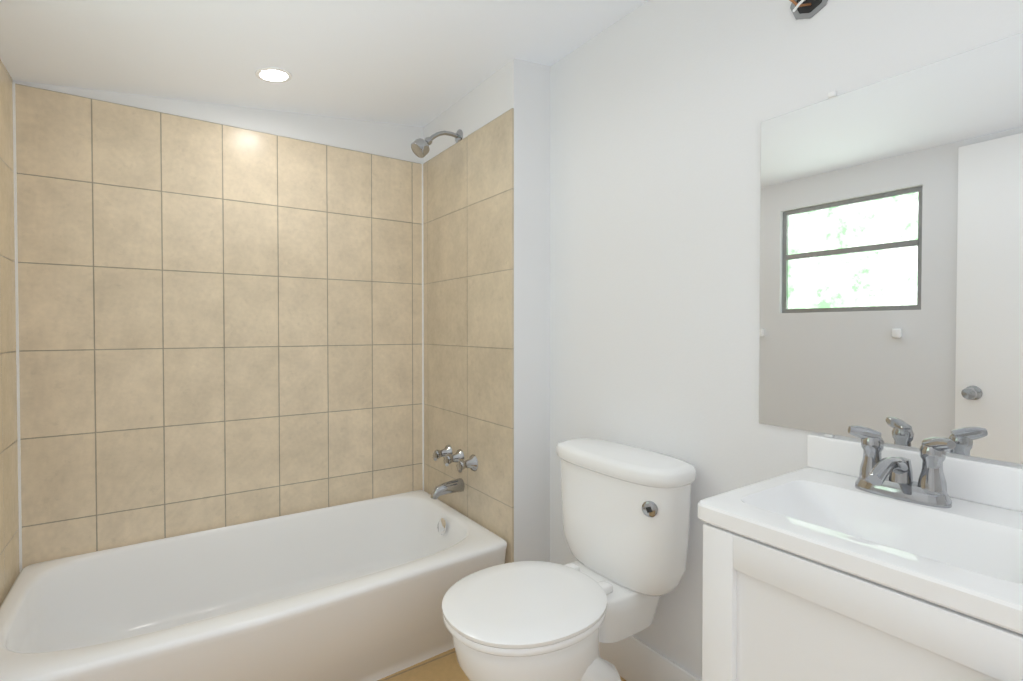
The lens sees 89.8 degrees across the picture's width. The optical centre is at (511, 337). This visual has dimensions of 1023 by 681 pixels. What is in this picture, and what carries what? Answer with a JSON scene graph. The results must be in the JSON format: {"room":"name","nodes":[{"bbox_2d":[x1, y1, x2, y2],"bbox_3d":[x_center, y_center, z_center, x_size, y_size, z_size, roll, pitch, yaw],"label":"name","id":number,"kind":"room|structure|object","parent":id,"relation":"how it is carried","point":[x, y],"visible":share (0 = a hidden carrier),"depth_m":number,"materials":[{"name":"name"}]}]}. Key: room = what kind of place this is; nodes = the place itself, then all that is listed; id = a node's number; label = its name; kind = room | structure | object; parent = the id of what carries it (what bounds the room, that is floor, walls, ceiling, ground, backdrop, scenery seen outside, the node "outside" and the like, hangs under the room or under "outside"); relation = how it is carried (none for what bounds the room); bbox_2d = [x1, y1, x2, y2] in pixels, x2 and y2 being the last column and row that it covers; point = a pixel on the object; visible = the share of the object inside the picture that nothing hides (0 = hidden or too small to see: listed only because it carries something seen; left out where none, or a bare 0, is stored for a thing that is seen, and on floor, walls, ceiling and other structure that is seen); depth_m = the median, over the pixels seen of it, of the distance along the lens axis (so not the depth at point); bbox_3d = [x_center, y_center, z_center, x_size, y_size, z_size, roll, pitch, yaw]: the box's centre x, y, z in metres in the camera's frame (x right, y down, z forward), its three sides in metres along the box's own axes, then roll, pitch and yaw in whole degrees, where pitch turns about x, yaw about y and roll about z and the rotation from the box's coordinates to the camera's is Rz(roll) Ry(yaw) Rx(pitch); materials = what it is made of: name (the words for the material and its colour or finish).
{"room":"bathroom","nodes":[
{"label":"bathroom","id":0,"kind":"room"},
{"bbox_2d":[0,59,19,605],"bbox_3d":[-1.550,-0.067,1.455,0.100,2.450,0.670,-1,1,-34],"label":"wall tiles","id":1,"kind":"structure","parent":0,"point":[9,539],"depth_m":1.66,"materials":[{"name":"beige tile"}]},
{"bbox_2d":[13,81,423,163],"bbox_3d":[-1.028,-1.089,2.270,1.900,0.430,0.092,-1,1,-34],"label":"wall","id":2,"kind":"structure","parent":0,"point":[394,141],"depth_m":2.26,"materials":[{"name":"white paint"}]},
{"bbox_2d":[12,82,21,571],"bbox_3d":[-1.694,0.144,1.762,0.006,2.020,0.006,-1,1,-34],"label":"trim","id":3,"kind":"structure","parent":2,"relation":"attached to","point":[17,329],"depth_m":1.76,"materials":[{"name":"white"}]},
{"bbox_2d":[15,84,422,568],"bbox_3d":[-1.103,0.137,2.233,1.514,2.020,0.100,-1,1,-34],"label":"wall tile","id":4,"kind":"structure","parent":2,"relation":"attached to","point":[220,325],"depth_m":2.07,"materials":[{"name":"beige tile"}]},
{"bbox_2d":[422,164,423,490],"bbox_3d":[-0.451,0.131,2.616,0.006,2.020,0.006,-1,1,-34],"label":"trim","id":5,"kind":"structure","parent":2,"relation":"attached to","point":[422,346],"depth_m":2.61,"materials":[{"name":"white"}]},
{"bbox_2d":[0,0,647,126],"bbox_3d":[-0.078,-1.014,0.887,2.000,0.336,3.550,-1,1,-34],"label":"ceiling","id":6,"kind":"structure","parent":0,"point":[420,63],"depth_m":1.71,"materials":[{"name":"white paint"}]},
{"bbox_2d":[255,67,291,82],"bbox_3d":[-0.876,-0.966,1.891,0.124,0.018,0.124,-1,1,-34],"label":"recessed light","id":7,"kind":"object","parent":6,"relation":"in","point":[273,75],"visible":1,"depth_m":1.89,"materials":[{"name":"white plastic"}]},
{"bbox_2d":[423,58,549,561],"bbox_3d":[-0.131,-0.081,2.412,0.278,2.450,0.900,-1,1,-34],"label":"wall","id":8,"kind":"structure","parent":0,"point":[521,88],"depth_m":2.02,"materials":[{"name":"white paint"}]},
{"bbox_2d":[411,129,462,157],"bbox_3d":[-0.328,-0.851,2.239,0.228,0.158,0.074,-1,1,-34],"label":"shower head","id":9,"kind":"object","parent":8,"relation":"attached to","point":[420,147],"visible":1,"depth_m":2.20},
{"bbox_2d":[423,108,513,562],"bbox_3d":[-0.221,0.136,2.293,0.008,2.020,0.800,-1,1,-34],"label":"wall tile","id":10,"kind":"structure","parent":8,"relation":"attached to","point":[468,221],"depth_m":2.20,"materials":[{"name":"beige tile"}]},
{"bbox_2d":[431,445,477,498],"bbox_3d":[-0.286,0.602,2.255,0.150,0.198,0.310,-1,1,-34],"label":"tub faucet","id":11,"kind":"object","parent":10,"relation":"attached to","point":[456,485],"visible":1,"depth_m":2.25,"materials":[{"name":"silver metal"}]},
{"bbox_2d":[377,648,625,680],"bbox_3d":[-0.078,1.217,0.921,2.100,0.100,3.650,-1,1,-34],"label":"floor","id":12,"kind":"structure","parent":0,"point":[444,666],"depth_m":1.77,"materials":[{"name":"tile"}]},
{"bbox_2d":[0,490,506,680],"bbox_3d":[-0.834,0.967,1.853,1.498,0.370,0.836,-1,1,-34],"label":"bathtub","id":13,"kind":"object","parent":12,"relation":"on","point":[355,591],"visible":0.92,"depth_m":1.80,"materials":[{"name":"white ceramic"}]},
{"bbox_2d":[442,438,695,680],"bbox_3d":[0.140,0.758,1.470,0.703,0.800,0.492,-1,1,-34],"label":"toilet","id":14,"kind":"object","parent":12,"relation":"on","point":[626,513],"visible":1,"depth_m":1.42,"materials":[{"name":"white ceramic"}]},
{"bbox_2d":[698,425,1022,680],"bbox_3d":[0.681,0.677,0.882,0.479,0.980,0.560,-1,1,-34],"label":"bathroom vanity","id":15,"kind":"object","parent":12,"relation":"on","point":[870,557],"visible":1,"depth_m":0.88,"materials":[{"name":"white paint"}]},
{"bbox_2d":[550,0,1022,679],"bbox_3d":[0.919,-0.060,1.040,0.100,2.450,2.550,-1,1,-34],"label":"wall","id":16,"kind":"structure","parent":0,"point":[660,110],"depth_m":1.53,"materials":[{"name":"white paint"}]},
{"bbox_2d":[599,635,701,680],"bbox_3d":[0.844,1.084,1.067,0.014,0.160,2.450,-1,1,-34],"label":"baseboard","id":17,"kind":"structure","parent":16,"relation":"attached to","point":[631,658],"depth_m":1.67,"materials":[{"name":"white wood"}]},
{"bbox_2d":[789,0,827,19],"bbox_3d":[0.696,-0.813,1.215,0.055,0.096,0.096,-1,1,-34],"label":"junction box","id":18,"kind":"object","parent":16,"relation":"attached to","point":[804,9],"visible":1,"depth_m":1.23,"materials":[{"name":"silver metal"}]},
{"bbox_2d":[825,91,836,436],"bbox_3d":[0.906,-0.164,0.959,0.012,0.800,0.589,-1,1,-34],"label":"clips","id":19,"kind":"object","parent":16,"relation":"attached to","point":[832,94],"visible":1,"depth_m":1.19,"materials":[{"name":"white paint"}]},
{"bbox_2d":[759,32,1022,463],"bbox_3d":[0.907,-0.161,0.960,0.006,0.781,0.913,-1,1,-34],"label":"mirror","id":20,"kind":"object","parent":16,"relation":"attached to","point":[891,264],"visible":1,"depth_m":1.08,"materials":[{"name":"clear glass"}]}
]}

